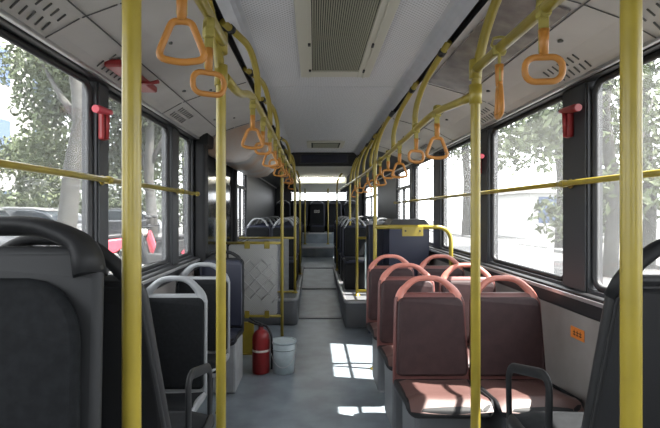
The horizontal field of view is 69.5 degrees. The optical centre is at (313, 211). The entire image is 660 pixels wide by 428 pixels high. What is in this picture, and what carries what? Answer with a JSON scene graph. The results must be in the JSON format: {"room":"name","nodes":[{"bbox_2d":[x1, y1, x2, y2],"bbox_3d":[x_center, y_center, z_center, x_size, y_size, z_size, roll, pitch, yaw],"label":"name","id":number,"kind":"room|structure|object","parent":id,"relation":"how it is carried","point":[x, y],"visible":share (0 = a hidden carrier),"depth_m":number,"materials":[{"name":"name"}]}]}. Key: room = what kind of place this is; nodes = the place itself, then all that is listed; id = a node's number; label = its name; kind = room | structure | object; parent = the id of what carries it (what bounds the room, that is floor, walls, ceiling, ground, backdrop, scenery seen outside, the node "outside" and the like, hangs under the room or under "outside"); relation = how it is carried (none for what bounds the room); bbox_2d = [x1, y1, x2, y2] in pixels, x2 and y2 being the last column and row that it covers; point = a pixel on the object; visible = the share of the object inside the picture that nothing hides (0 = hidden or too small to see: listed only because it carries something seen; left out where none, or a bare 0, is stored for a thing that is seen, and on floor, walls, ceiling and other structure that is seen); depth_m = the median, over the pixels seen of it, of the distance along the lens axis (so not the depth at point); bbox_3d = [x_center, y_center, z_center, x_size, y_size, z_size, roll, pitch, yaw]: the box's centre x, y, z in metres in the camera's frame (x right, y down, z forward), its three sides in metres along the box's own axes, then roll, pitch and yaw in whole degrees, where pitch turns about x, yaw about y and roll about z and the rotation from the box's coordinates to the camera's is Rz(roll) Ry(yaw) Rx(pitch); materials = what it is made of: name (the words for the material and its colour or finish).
{"room":"vehicle interior","nodes":[
{"label":"vehicle interior","id":0,"kind":"room"},
{"bbox_2d":[0,24,274,293],"bbox_3d":[-1.075,0.310,5.700,0.070,2.620,14.000,0,0,0],"label":"window frame","id":1,"kind":"structure","parent":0,"point":[260,196],"depth_m":3.97,"materials":[{"name":"grey metal"}]},
{"bbox_2d":[0,27,199,237],"bbox_3d":[-1.026,-0.128,1.562,0.121,1.009,4.924,0,0,0],"label":"window","id":2,"kind":"structure","parent":1,"relation":"in","point":[6,35],"depth_m":2.21,"materials":[{"name":"black metal"}]},
{"bbox_2d":[92,105,112,140],"bbox_3d":[-1.004,-0.422,2.247,0.057,0.155,0.177,0,0,0],"label":"hammer","id":3,"kind":"object","parent":1,"relation":"attached to","point":[104,113],"visible":1,"depth_m":2.27,"materials":[{"name":"red paint"}]},
{"bbox_2d":[0,0,258,136],"bbox_3d":[-0.719,-0.743,2.475,0.551,0.210,7.550,0,0,0],"label":"trim","id":4,"kind":"structure","parent":1,"relation":"attached to","point":[1,1],"depth_m":1.75,"materials":[{"name":"grey"}]},
{"bbox_2d":[0,8,275,188],"bbox_3d":[-1.015,-0.634,5.700,0.050,0.025,14.000,0,0,0],"label":"trim","id":5,"kind":"structure","parent":1,"relation":"attached to","point":[7,20],"depth_m":1.96,"materials":[{"name":"black plastic"}]},
{"bbox_2d":[98,82,178,273],"bbox_3d":[-1.036,-0.117,2.170,0.008,1.015,2.920,0,0,0],"label":"trim","id":6,"kind":"structure","parent":1,"relation":"attached to","point":[103,91],"depth_m":2.37,"materials":[{"name":"grey metal"}]},
{"bbox_2d":[109,91,168,271],"bbox_3d":[-1.070,-0.128,2.930,0.034,1.009,1.074,0,0,0],"label":"window","id":7,"kind":"structure","parent":1,"relation":"in","point":[112,96],"depth_m":3.43,"materials":[{"name":"black metal"}]},
{"bbox_2d":[179,132,189,258],"bbox_3d":[-1.070,-0.128,3.850,0.034,1.009,0.434,0,0,0],"label":"window","id":8,"kind":"structure","parent":1,"relation":"in","point":[182,136],"depth_m":4.04,"materials":[{"name":"black rubber"}]},
{"bbox_2d":[142,239,247,288],"bbox_3d":[-1.011,0.438,5.700,0.058,0.105,14.000,0,0,0],"label":"trim","id":9,"kind":"structure","parent":1,"relation":"attached to","point":[176,269],"depth_m":3.28,"materials":[{"name":"grey plastic"}]},
{"bbox_2d":[194,133,237,275],"bbox_3d":[-0.980,0.362,5.150,0.120,2.115,2.100,0,0,0],"label":"trim","id":10,"kind":"structure","parent":1,"relation":"attached to","point":[205,142],"depth_m":4.10,"materials":[{"name":"black plastic"}]},
{"bbox_2d":[208,155,231,257],"bbox_3d":[-1.029,0.398,5.150,0.122,2.045,1.800,0,0,0],"label":"door","id":11,"kind":"structure","parent":1,"relation":"in","point":[211,161],"depth_m":4.94,"materials":[{"name":"black metal"}]},
{"bbox_2d":[238,174,245,237],"bbox_3d":[-1.070,-0.128,6.850,0.040,1.009,1.014,0,0,0],"label":"window","id":12,"kind":"structure","parent":1,"relation":"in","point":[240,187],"depth_m":6.83,"materials":[{"name":"black rubber"}]},
{"bbox_2d":[208,121,277,177],"bbox_3d":[-0.735,-0.675,5.325,0.600,0.450,1.950,0,0,0],"label":"trim","id":13,"kind":"structure","parent":1,"relation":"attached to","point":[247,162],"depth_m":4.35,"materials":[{"name":"grey plastic"}]},
{"bbox_2d":[196,231,390,427],"bbox_3d":[0.135,1.092,5.700,2.490,1.156,14.000,0,0,0],"label":"floor","id":14,"kind":"structure","parent":0,"point":[331,384],"depth_m":4.08,"materials":[{"name":"grey plastic"}]},
{"bbox_2d":[122,0,141,427],"bbox_3d":[-0.360,0.268,0.761,0.089,2.305,0.314,0,0,13],"label":"pole","id":15,"kind":"object","parent":14,"relation":"on","point":[131,9],"visible":1,"depth_m":0.86,"materials":[{"name":"yellow metal"}]},
{"bbox_2d":[146,276,207,411],"bbox_3d":[-0.805,0.894,2.519,0.410,1.052,0.498,0,0,0],"label":"seat","id":16,"kind":"object","parent":14,"relation":"on","point":[180,321],"visible":0.56,"depth_m":2.66,"materials":[{"name":"grey plastic"}]},
{"bbox_2d":[165,392,202,410],"bbox_3d":[-0.805,1.000,2.460,0.375,0.060,0.380,0,0,0],"label":"cushion","id":17,"kind":"object","parent":16,"relation":"on","point":[175,400],"depth_m":2.51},
{"bbox_2d":[175,262,229,413],"bbox_3d":[-0.805,0.894,3.249,0.410,1.052,0.498,0,0,0],"label":"seat","id":18,"kind":"object","parent":14,"relation":"on","point":[207,283],"visible":0.34,"depth_m":3.40,"materials":[{"name":"grey plastic"}]},
{"bbox_2d":[207,353,226,373],"bbox_3d":[-0.805,1.000,3.190,0.375,0.060,0.380,0,0,0],"label":"cushion","id":19,"kind":"object","parent":18,"relation":"on","point":[211,357],"depth_m":3.14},
{"bbox_2d":[208,0,225,427],"bbox_3d":[-0.370,0.268,1.518,0.089,2.305,0.319,0,0,27],"label":"pole","id":20,"kind":"object","parent":14,"relation":"on","point":[218,56],"visible":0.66,"depth_m":1.60,"materials":[{"name":"yellow metal"}]},
{"bbox_2d":[194,0,227,55],"bbox_3d":[-0.315,-0.575,0.371,0.049,0.070,2.542,0,0,0],"label":"rail","id":21,"kind":"object","parent":20,"relation":"attached to","point":[204,6],"visible":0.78,"depth_m":1.45,"materials":[{"name":"yellow metal"}]},
{"bbox_2d":[156,0,207,65],"bbox_3d":[-0.306,-0.469,1.100,0.117,0.261,0.054,0,0,-9],"label":"handle","id":22,"kind":"object","parent":21,"relation":"hanging from","point":[181,5],"visible":1,"depth_m":1.09,"materials":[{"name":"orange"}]},
{"bbox_2d":[190,16,226,97],"bbox_3d":[-0.306,-0.449,1.380,0.109,0.230,0.054,0,0,-29],"label":"handle","id":23,"kind":"object","parent":21,"relation":"hanging from","point":[208,32],"visible":0.97,"depth_m":1.37,"materials":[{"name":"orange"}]},
{"bbox_2d":[199,250,243,392],"bbox_3d":[-0.805,0.878,3.929,0.410,1.084,0.497,0,0,0],"label":"seat","id":24,"kind":"object","parent":14,"relation":"on","point":[234,267],"visible":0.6,"depth_m":4.05,"materials":[{"name":"black plastic"}]},
{"bbox_2d":[242,322,253,354],"bbox_3d":[-0.665,1.260,4.755,0.170,0.320,0.070,0,0,0],"label":"kick plate","id":25,"kind":"object","parent":14,"relation":"on","point":[248,332],"visible":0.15,"depth_m":4.74,"materials":[{"name":"yellow paint"}]},
{"bbox_2d":[226,241,280,317],"bbox_3d":[-0.677,0.866,5.097,0.666,1.107,0.038,0,0,0],"label":"wall","id":26,"kind":"structure","parent":14,"relation":"on","point":[259,258],"depth_m":5.09,"materials":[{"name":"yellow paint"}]},
{"bbox_2d":[248,317,272,374],"bbox_3d":[-0.477,1.172,4.187,0.186,0.496,0.169,0,0,-35],"label":"fire extinguisher","id":27,"kind":"object","parent":14,"relation":"on","point":[261,365],"visible":1,"depth_m":4.14,"materials":[{"name":"red paint"}]},
{"bbox_2d":[244,266,303,324],"bbox_3d":[-0.608,1.251,8.200,0.819,0.338,4.524,0,0,0],"label":"wheel arch cover","id":28,"kind":"object","parent":14,"relation":"on","point":[291,300],"visible":0.31,"depth_m":5.95,"materials":[{"name":"grey plastic"}]},
{"bbox_2d":[245,218,270,240],"bbox_3d":[-0.835,0.588,6.894,0.390,1.004,0.489,0,0,0],"label":"seat","id":29,"kind":"object","parent":28,"relation":"on","point":[250,230],"visible":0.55,"depth_m":7.05,"materials":[{"name":"black plastic"}]},
{"bbox_2d":[239,237,293,292],"bbox_3d":[-0.633,0.711,6.400,0.754,0.752,0.031,0,0,0],"label":"wall","id":30,"kind":"structure","parent":28,"relation":"on","point":[251,239],"depth_m":6.39,"materials":[{"name":"yellow paint"}]},
{"bbox_2d":[271,218,296,288],"bbox_3d":[-0.445,0.588,6.894,0.390,1.004,0.489,0,0,0],"label":"seat","id":31,"kind":"object","parent":28,"relation":"on","point":[288,229],"visible":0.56,"depth_m":7.04,"materials":[{"name":"black"}]},
{"bbox_2d":[281,144,297,292],"bbox_3d":[-0.321,0.102,6.288,0.089,1.975,0.348,0,0,30],"label":"pole","id":32,"kind":"object","parent":28,"relation":"on","point":[282,145],"visible":0.88,"depth_m":6.38,"materials":[{"name":"yellow metal"}]},
{"bbox_2d":[296,170,301,274],"bbox_3d":[-0.312,0.102,8.187,0.089,1.975,0.354,0,0,31],"label":"pole","id":33,"kind":"object","parent":28,"relation":"on","point":[300,273],"visible":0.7,"depth_m":8.29,"materials":[{"name":"yellow metal"}]},
{"bbox_2d":[272,126,283,336],"bbox_3d":[-0.365,0.268,4.992,0.089,2.305,0.311,0,0,11],"label":"pole","id":34,"kind":"object","parent":14,"relation":"on","point":[273,127],"visible":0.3,"depth_m":5.08,"materials":[{"name":"yellow metal"}]},
{"bbox_2d":[271,337,295,374],"bbox_3d":[-0.270,1.278,4.213,0.230,0.284,0.243,0,0,0],"label":"bucket","id":35,"kind":"object","parent":14,"relation":"on","point":[284,348],"visible":0.95,"depth_m":4.14,"materials":[{"name":"plastic"}]},
{"bbox_2d":[292,200,306,232],"bbox_3d":[-0.375,0.103,12.248,0.410,0.834,0.496,0,0,0],"label":"seat","id":36,"kind":"object","parent":14,"relation":"on","point":[297,204],"visible":0.44,"depth_m":12.39,"materials":[{"name":"black plastic"}]},
{"bbox_2d":[309,200,324,232],"bbox_3d":[0.075,0.103,12.248,0.410,0.834,0.496,0,0,0],"label":"seat","id":37,"kind":"object","parent":14,"relation":"on","point":[316,210],"visible":1,"depth_m":12.37,"materials":[{"name":"black plastic"}]},
{"bbox_2d":[326,200,341,232],"bbox_3d":[0.525,0.103,12.248,0.410,0.834,0.496,0,0,0],"label":"seat","id":38,"kind":"object","parent":14,"relation":"on","point":[332,206],"visible":0.52,"depth_m":12.39,"materials":[{"name":"black plastic"}]},
{"bbox_2d":[333,266,365,327],"bbox_3d":[0.828,1.251,8.125,0.919,0.338,4.674,0,0,0],"label":"wheel arch cover","id":39,"kind":"object","parent":14,"relation":"on","point":[353,308],"visible":0.24,"depth_m":5.82,"materials":[{"name":"grey plastic"}]},
{"bbox_2d":[339,217,360,280],"bbox_3d":[0.615,0.588,7.694,0.390,1.004,0.489,0,0,0],"label":"seat","id":40,"kind":"object","parent":39,"relation":"on","point":[343,222],"visible":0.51,"depth_m":7.83,"materials":[{"name":"black plastic"}]},
{"bbox_2d":[342,218,365,288],"bbox_3d":[0.615,0.588,6.894,0.390,1.004,0.489,0,0,0],"label":"seat","id":41,"kind":"object","parent":39,"relation":"on","point":[349,231],"visible":0.72,"depth_m":7.01,"materials":[{"name":"black plastic"}]},
{"bbox_2d":[354,142,369,295],"bbox_3d":[0.622,0.102,6.096,0.089,1.975,0.331,0,0,-30],"label":"pole","id":42,"kind":"object","parent":39,"relation":"on","point":[367,144],"visible":0.94,"depth_m":6.18,"materials":[{"name":"yellow metal"}]},
{"bbox_2d":[365,221,384,333],"bbox_3d":[0.935,0.765,5.655,0.620,1.310,0.260,0,0,0],"label":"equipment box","id":43,"kind":"object","parent":14,"relation":"on","point":[369,227],"visible":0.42,"depth_m":5.53,"materials":[{"name":"black"}]},
{"bbox_2d":[370,109,395,369],"bbox_3d":[0.614,0.267,4.194,0.089,2.305,0.335,0,0,-30],"label":"pole","id":44,"kind":"object","parent":14,"relation":"on","point":[391,114],"visible":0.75,"depth_m":4.28,"materials":[{"name":"metal"}]},
{"bbox_2d":[366,254,413,391],"bbox_3d":[0.618,0.832,3.642,0.405,0.975,0.484,0,0,0],"label":"seat","id":45,"kind":"object","parent":14,"relation":"on","point":[374,272],"visible":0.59,"depth_m":3.78,"materials":[{"name":"red plastic"}]},
{"bbox_2d":[383,219,428,275],"bbox_3d":[1.013,0.749,5.275,0.441,1.342,0.470,0,0,0],"label":"cabinet","id":46,"kind":"object","parent":14,"relation":"on","point":[415,249],"visible":0.18,"depth_m":5.05,"materials":[{"name":"black"}]},
{"bbox_2d":[377,263,434,427],"bbox_3d":[0.618,0.832,2.992,0.405,0.975,0.484,0,0,0],"label":"seat","id":47,"kind":"object","parent":14,"relation":"on","point":[388,286],"visible":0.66,"depth_m":3.13,"materials":[{"name":"red plastic"}]},
{"bbox_2d":[382,345,392,366],"bbox_3d":[0.618,0.875,2.940,0.370,0.060,0.380,0,0,0],"label":"cushion","id":48,"kind":"object","parent":47,"relation":"on","point":[387,350],"depth_m":2.87,"materials":[{"name":"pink fabric"}]},
{"bbox_2d":[375,225,452,265],"bbox_3d":[0.916,0.768,4.300,0.728,1.303,0.078,0,0,0],"label":"handrail","id":49,"kind":"object","parent":14,"relation":"on","point":[407,230],"visible":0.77,"depth_m":4.28,"materials":[{"name":"yellow metal"}]},
{"bbox_2d":[418,254,464,291],"bbox_3d":[1.025,0.832,3.642,0.405,0.975,0.484,0,0,0],"label":"seat","id":50,"kind":"object","parent":14,"relation":"on","point":[432,270],"visible":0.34,"depth_m":3.83,"materials":[{"name":"red plastic"}]},
{"bbox_2d":[392,275,493,427],"bbox_3d":[0.618,0.832,2.362,0.405,0.975,0.484,0,0,0],"label":"seat","id":51,"kind":"object","parent":14,"relation":"on","point":[430,377],"visible":0.98,"depth_m":2.49,"materials":[{"name":"red plastic"}]},
{"bbox_2d":[399,379,493,414],"bbox_3d":[0.618,0.875,2.310,0.370,0.060,0.380,0,0,0],"label":"cushion","id":52,"kind":"object","parent":51,"relation":"on","point":[419,396],"depth_m":2.18,"materials":[{"name":"pink fabric"}]},
{"bbox_2d":[439,263,495,365],"bbox_3d":[1.025,0.832,2.992,0.405,0.975,0.484,0,0,0],"label":"seat","id":53,"kind":"object","parent":14,"relation":"on","point":[462,283],"visible":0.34,"depth_m":3.15,"materials":[{"name":"red plastic"}]},
{"bbox_2d":[471,0,501,427],"bbox_3d":[0.638,0.268,1.618,0.089,2.305,0.320,0,0,-28],"label":"pole","id":54,"kind":"object","parent":14,"relation":"on","point":[494,5],"visible":0.89,"depth_m":1.70,"materials":[{"name":"yellow metal"}]},
{"bbox_2d":[469,0,564,80],"bbox_3d":[0.585,-0.515,0.421,0.044,0.070,2.642,0,0,0],"label":"rail","id":55,"kind":"object","parent":54,"relation":"attached to","point":[546,6],"visible":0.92,"depth_m":1.38,"materials":[{"name":"yellow metal"}]},
{"bbox_2d":[490,36,505,119],"bbox_3d":[0.585,-0.424,1.500,0.054,0.261,0.117,0,0,13],"label":"handle","id":56,"kind":"object","parent":55,"relation":"hanging from","point":[499,108],"visible":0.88,"depth_m":1.49,"materials":[{"name":"brown plastic"}]},
{"bbox_2d":[521,0,565,84],"bbox_3d":[0.585,-0.439,1.210,0.109,0.230,0.054,0,0,6],"label":"handle","id":57,"kind":"object","parent":55,"relation":"hanging from","point":[543,18],"visible":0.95,"depth_m":1.20,"materials":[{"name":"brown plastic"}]},
{"bbox_2d":[469,275,583,427],"bbox_3d":[1.025,0.832,2.362,0.405,0.975,0.484,0,0,0],"label":"seat","id":58,"kind":"object","parent":14,"relation":"on","point":[511,331],"visible":0.72,"depth_m":2.49,"materials":[{"name":"red plastic"}]},
{"bbox_2d":[480,379,583,413],"bbox_3d":[1.025,0.875,2.310,0.370,0.060,0.380,0,0,0],"label":"cushion","id":59,"kind":"object","parent":58,"relation":"on","point":[528,395],"depth_m":2.19,"materials":[{"name":"pink fabric"}]},
{"bbox_2d":[620,0,642,427],"bbox_3d":[0.615,0.267,0.724,0.089,2.305,0.334,0,0,-30],"label":"pole","id":60,"kind":"object","parent":14,"relation":"on","point":[631,11],"visible":1,"depth_m":0.82,"materials":[{"name":"yellow metal"}]},
{"bbox_3d":[-0.700,1.210,1.175,0.670,0.420,1.250,0,0,0],"label":"wheel arch cover","id":61,"kind":"object","parent":14,"relation":"on","visible":0},
{"bbox_2d":[0,216,107,427],"bbox_3d":[-0.582,0.504,0.639,0.441,0.993,0.478,0,0,0],"label":"seat","id":62,"kind":"object","parent":61,"relation":"on","point":[52,297],"visible":1,"depth_m":0.78,"materials":[{"name":"grey plastic"}]},
{"bbox_2d":[1,236,213,427],"bbox_3d":[-0.537,0.521,1.213,0.490,0.958,0.518,0,0,0],"label":"seat","id":63,"kind":"object","parent":61,"relation":"on","point":[155,413],"visible":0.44,"depth_m":1.00,"materials":[{"name":"black plastic"}]},
{"bbox_2d":[169,411,208,427],"bbox_3d":[-0.537,0.610,1.250,0.455,0.060,0.380,0,0,0],"label":"cushion","id":64,"kind":"object","parent":63,"relation":"on","point":[177,418],"depth_m":1.35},
{"bbox_3d":[0.970,1.210,1.175,0.670,0.420,1.250,0,0,0],"label":"wheel arch cover","id":65,"kind":"object","parent":14,"relation":"on","visible":0},
{"bbox_2d":[506,239,659,427],"bbox_3d":[0.815,0.521,1.213,0.490,0.959,0.518,0,0,0],"label":"seat","id":66,"kind":"object","parent":65,"relation":"on","point":[602,405],"visible":0.72,"depth_m":1.00,"materials":[{"name":"black plastic"}]},
{"bbox_2d":[515,411,583,427],"bbox_3d":[0.815,0.610,1.250,0.455,0.060,0.380,0,0,0],"label":"cushion","id":67,"kind":"object","parent":66,"relation":"on","point":[531,419],"depth_m":1.34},
{"bbox_2d":[275,182,362,230],"bbox_3d":[0.135,0.335,12.740,2.490,2.670,0.080,0,0,0],"label":"wall","id":68,"kind":"structure","parent":0,"point":[287,192],"depth_m":12.70,"materials":[{"name":"grey plastic"}]},
{"bbox_2d":[0,0,659,192],"bbox_3d":[0.135,-0.775,5.700,2.490,0.530,14.000,0,0,0],"label":"ceiling","id":69,"kind":"structure","parent":0,"point":[351,110],"depth_m":2.61,"materials":[{"name":"grey plastic"}]},
{"bbox_2d":[104,59,121,77],"bbox_3d":[-0.868,-0.667,2.138,0.111,0.047,0.268,0,0,0],"label":"valve","id":70,"kind":"object","parent":69,"relation":"attached to","point":[115,67],"depth_m":2.14,"materials":[{"name":"red paint"}]},
{"bbox_2d":[142,76,159,92],"bbox_3d":[-0.839,-0.667,2.406,0.158,0.047,0.302,0,0,0],"label":"valve","id":71,"kind":"object","parent":69,"relation":"attached to","point":[148,86],"depth_m":2.49,"materials":[{"name":"red paint"}]},
{"bbox_2d":[214,18,301,189],"bbox_3d":[-0.329,-0.596,5.549,0.226,0.571,7.903,0,0,0],"label":"rail","id":72,"kind":"object","parent":69,"relation":"attached to","point":[223,68],"depth_m":2.78,"materials":[{"name":"yellow metal"}]},
{"bbox_2d":[296,177,346,183],"bbox_3d":[0.135,-0.650,9.680,1.060,0.140,0.040,0,0,0],"label":"trim","id":73,"kind":"structure","parent":69,"relation":"attached to","point":[303,180],"depth_m":9.66,"materials":[{"name":"white plastic"}]},
{"bbox_2d":[287,152,356,165],"bbox_3d":[0.135,-0.825,7.370,1.100,0.230,0.060,0,0,0],"label":"trim","id":74,"kind":"structure","parent":69,"relation":"attached to","point":[352,156],"depth_m":7.34,"materials":[{"name":"black plastic"}]},
{"bbox_2d":[299,154,348,163],"bbox_3d":[0.155,-0.818,7.322,0.760,0.145,0.035,0,0,0],"label":"display board","id":75,"kind":"object","parent":74,"relation":"attached to","point":[303,158],"visible":1,"depth_m":7.30,"materials":[{"name":"black plastic"}]},
{"bbox_2d":[307,141,344,147],"bbox_3d":[0.155,-0.907,6.420,0.500,0.026,0.620,0,0,0],"label":"ceiling vent","id":76,"kind":"object","parent":69,"relation":"in","point":[310,144],"visible":1,"depth_m":6.29,"materials":[{"name":"grey plastic"}]},
{"bbox_2d":[294,0,400,77],"bbox_3d":[0.142,-0.914,2.050,0.461,0.032,2.300,0,0,0],"label":"ceiling vent","id":77,"kind":"object","parent":69,"relation":"in","point":[340,30],"visible":1,"depth_m":2.43,"materials":[{"name":"grey metal"}]},
{"bbox_2d":[339,39,481,190],"bbox_3d":[0.602,-0.564,5.599,0.219,0.631,7.803,0,0,-1],"label":"rail","id":78,"kind":"object","parent":69,"relation":"attached to","point":[474,95],"depth_m":2.68,"materials":[{"name":"yellow metal"}]},
{"bbox_2d":[363,47,659,408],"bbox_3d":[1.345,0.310,5.700,0.070,2.620,14.000,0,0,0],"label":"wall","id":79,"kind":"structure","parent":0,"point":[568,360],"depth_m":2.51,"materials":[{"name":"grey plastic"}]},
{"bbox_2d":[396,167,408,218],"bbox_3d":[1.340,-0.128,7.050,0.040,1.009,1.114,0,0,0],"label":"window","id":80,"kind":"structure","parent":79,"relation":"in","point":[398,188],"depth_m":7.03,"materials":[{"name":"black rubber"}]},
{"bbox_2d":[414,158,432,244],"bbox_3d":[1.340,-0.128,5.740,0.034,1.009,1.094,0,0,0],"label":"window","id":81,"kind":"structure","parent":79,"relation":"in","point":[428,159],"depth_m":6.25,"materials":[{"name":"black rubber"}]},
{"bbox_2d":[442,138,470,255],"bbox_3d":[1.340,-0.128,4.375,0.034,1.009,1.104,0,0,0],"label":"window","id":82,"kind":"structure","parent":79,"relation":"in","point":[468,140],"depth_m":4.89,"materials":[{"name":"black rubber"}]},
{"bbox_2d":[409,82,586,292],"bbox_3d":[1.306,-0.117,3.600,0.008,1.015,5.780,0,0,0],"label":"window pillar","id":83,"kind":"structure","parent":79,"relation":"attached to","point":[575,147],"depth_m":2.42,"materials":[{"name":"grey"}]},
{"bbox_2d":[428,0,570,92],"bbox_3d":[0.853,-0.800,2.425,0.242,0.078,1.250,0,0,0],"label":"panel","id":84,"kind":"object","parent":79,"relation":"attached to","point":[453,74],"visible":0.67,"depth_m":2.24,"materials":[{"name":"grey plastic"}]},
{"bbox_2d":[362,35,659,187],"bbox_3d":[1.285,-0.634,5.700,0.050,0.025,14.000,0,0,0],"label":"trim","id":85,"kind":"structure","parent":79,"relation":"attached to","point":[654,43],"depth_m":2.50,"materials":[{"name":"metal"}]},
{"bbox_2d":[429,246,603,321],"bbox_3d":[1.281,0.438,5.700,0.058,0.105,14.000,0,0,0],"label":"trim","id":86,"kind":"structure","parent":79,"relation":"attached to","point":[588,305],"depth_m":2.52,"materials":[{"name":"black plastic"}]},
{"bbox_2d":[380,0,659,159],"bbox_3d":[0.989,-0.743,2.475,0.551,0.210,7.550,0,0,0],"label":"trim","id":87,"kind":"structure","parent":79,"relation":"attached to","point":[657,4],"depth_m":2.17,"materials":[{"name":"grey"}]},
{"bbox_2d":[394,49,659,292],"bbox_3d":[1.294,-0.128,3.227,0.126,1.009,8.254,0,0,0],"label":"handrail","id":88,"kind":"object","parent":79,"relation":"in","point":[655,55],"depth_m":2.25,"materials":[{"name":"black metal"}]},
{"bbox_2d":[491,95,562,280],"bbox_3d":[1.340,-0.128,3.030,0.034,1.009,1.074,0,0,0],"label":"window","id":89,"kind":"structure","parent":79,"relation":"in","point":[559,99],"depth_m":3.41,"materials":[{"name":"black rubber"}]},
{"bbox_2d":[558,104,581,137],"bbox_3d":[1.274,-0.453,2.357,0.057,0.155,0.177,0,0,0],"label":"hammer","id":90,"kind":"object","parent":79,"relation":"attached to","point":[567,112],"visible":1,"depth_m":2.38,"materials":[{"name":"red paint"}]},
{"label":"outside","id":91,"kind":"structure","parent":0,"visible":0},
{"bbox_2d":[427,221,659,269],"bbox_3d":[35.385,1.710,30.000,49.500,0.120,120.000,0,0,0],"label":"pavement","id":92,"kind":"structure","parent":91,"point":[455,227],"depth_m":27.50,"materials":[{"name":"white concrete"}]},
{"bbox_2d":[418,126,533,236],"bbox_3d":[10.932,-5.218,34.173,10.227,13.991,6.537,0,0,0],"label":"street tree","id":93,"kind":"object","parent":92,"relation":"on","point":[466,149],"visible":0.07,"depth_m":33.80,"materials":[{"name":"green plant"}]},
{"bbox_2d":[498,78,619,247],"bbox_3d":[11.443,-3.582,22.213,8.175,10.720,5.216,0,0,0],"label":"street tree","id":94,"kind":"object","parent":92,"relation":"on","point":[559,244],"visible":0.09,"depth_m":21.92,"materials":[{"name":"green plant"}]},
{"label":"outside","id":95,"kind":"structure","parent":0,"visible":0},
{"bbox_2d":[109,219,241,273],"bbox_3d":[-31.365,1.535,30.000,57.000,0.470,120.000,0,0,0],"label":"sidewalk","id":96,"kind":"structure","parent":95,"point":[180,228],"depth_m":30.12,"materials":[{"name":"white concrete"}]},
{"bbox_2d":[0,182,45,207],"bbox_3d":[-11.026,0.180,17.055,3.653,2.464,2.421,0,0,0],"label":"street tree","id":97,"kind":"object","parent":96,"relation":"on","point":[6,202],"visible":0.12,"depth_m":16.68,"materials":[{"name":"green plant"}]},
{"bbox_2d":[0,41,81,245],"bbox_3d":[-6.793,-1.416,12.218,2.832,6.436,8.296,0,0,-36],"label":"street tree","id":98,"kind":"object","parent":96,"relation":"on","point":[66,97],"visible":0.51,"depth_m":10.53,"materials":[{"name":"green plant"}]},
{"bbox_2d":[1,207,81,245],"bbox_3d":[-9.221,0.570,15.000,4.500,1.460,1.840,0,0,10],"label":"parked car","id":99,"kind":"object","parent":96,"relation":"on","point":[51,213],"visible":0.12,"depth_m":14.16,"materials":[{"name":"grey metal"}]},
{"bbox_2d":[109,233,121,271],"bbox_3d":[-4.825,0.680,9.997,1.710,1.240,0.694,0,0,-36],"label":"motor scooter","id":100,"kind":"object","parent":96,"relation":"on","point":[115,240],"visible":0.06,"depth_m":10.24,"materials":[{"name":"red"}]},
{"bbox_2d":[79,188,161,218],"bbox_3d":[-10.325,-0.316,26.045,5.189,3.470,3.429,0,0,3],"label":"street tree","id":101,"kind":"object","parent":96,"relation":"on","point":[114,201],"visible":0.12,"depth_m":25.57,"materials":[{"name":"green plant"}]},
{"bbox_2d":[81,98,183,264],"bbox_3d":[-4.936,-1.521,13.503,3.243,6.225,5.929,0,0,-26],"label":"street tree","id":102,"kind":"object","parent":96,"relation":"on","point":[151,132],"visible":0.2,"depth_m":11.97,"materials":[{"name":"green plant"}]},
{"bbox_2d":[109,209,161,233],"bbox_3d":[-9.684,0.570,23.000,4.500,1.460,1.840,0,0,-10],"label":"parked car","id":103,"kind":"object","parent":96,"relation":"on","point":[115,215],"visible":0.08,"depth_m":22.29,"materials":[{"name":"black"}]},
{"bbox_2d":[115,140,183,233],"bbox_3d":[-5.158,-1.631,18.642,4.982,6.842,5.341,0,0,34],"label":"street tree","id":104,"kind":"object","parent":96,"relation":"on","point":[157,173],"visible":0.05,"depth_m":17.82,"materials":[{"name":"green plant"}]},
{"bbox_2d":[119,215,183,263],"bbox_3d":[-3.223,0.680,9.496,0.694,1.240,1.710,0,0,31],"label":"motor scooter","id":105,"kind":"object","parent":96,"relation":"on","point":[147,258],"visible":0.18,"depth_m":9.37,"materials":[{"name":"black"}]},
{"bbox_2d":[142,215,183,266],"bbox_3d":[-3.276,0.680,10.497,1.710,1.240,0.694,0,0,-36],"label":"motor scooter","id":106,"kind":"object","parent":96,"relation":"on","point":[147,234],"visible":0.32,"depth_m":10.20,"materials":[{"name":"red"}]},
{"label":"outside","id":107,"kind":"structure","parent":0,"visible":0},
{"bbox_2d":[429,231,659,286],"bbox_3d":[0.135,1.870,30.000,120.000,0.200,120.000,0,0,0],"label":"ground","id":108,"kind":"structure","parent":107,"point":[462,243],"depth_m":18.48,"materials":[{"name":"concrete"}]},
{"bbox_2d":[0,37,60,201],"bbox_3d":[-19.865,-6.580,19.000,12.600,16.700,14.600,0,0,0],"label":"building","id":109,"kind":"structure","parent":108,"relation":"on","point":[7,122],"depth_m":21.49,"materials":[{"name":"grey"}]},
{"bbox_2d":[498,240,552,272],"bbox_3d":[5.900,1.295,14.025,0.320,0.950,4.590,0,0,0],"label":"fence","id":110,"kind":"object","parent":108,"relation":"on","point":[513,247],"visible":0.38,"depth_m":13.04,"materials":[{"name":"white metal"}]},
{"bbox_2d":[498,188,619,238],"bbox_3d":[16.635,0.120,32.500,7.600,3.300,7.600,0,0,0],"label":"building","id":111,"kind":"structure","parent":108,"relation":"on","point":[515,207],"depth_m":29.92,"materials":[{"name":"grey"}]},
{"bbox_2d":[498,60,659,276],"bbox_3d":[8.087,-2.471,13.198,6.162,8.498,4.446,0,0,0],"label":"street tree","id":112,"kind":"object","parent":108,"relation":"on","point":[611,228],"visible":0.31,"depth_m":12.96,"materials":[{"name":"green plant"}]},
{"bbox_2d":[533,58,659,268],"bbox_3d":[10.580,-2.761,15.294,6.576,9.079,4.454,0,0,18],"label":"street tree","id":113,"kind":"object","parent":108,"relation":"on","point":[650,219],"visible":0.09,"depth_m":14.89,"materials":[{"name":"green plant"}]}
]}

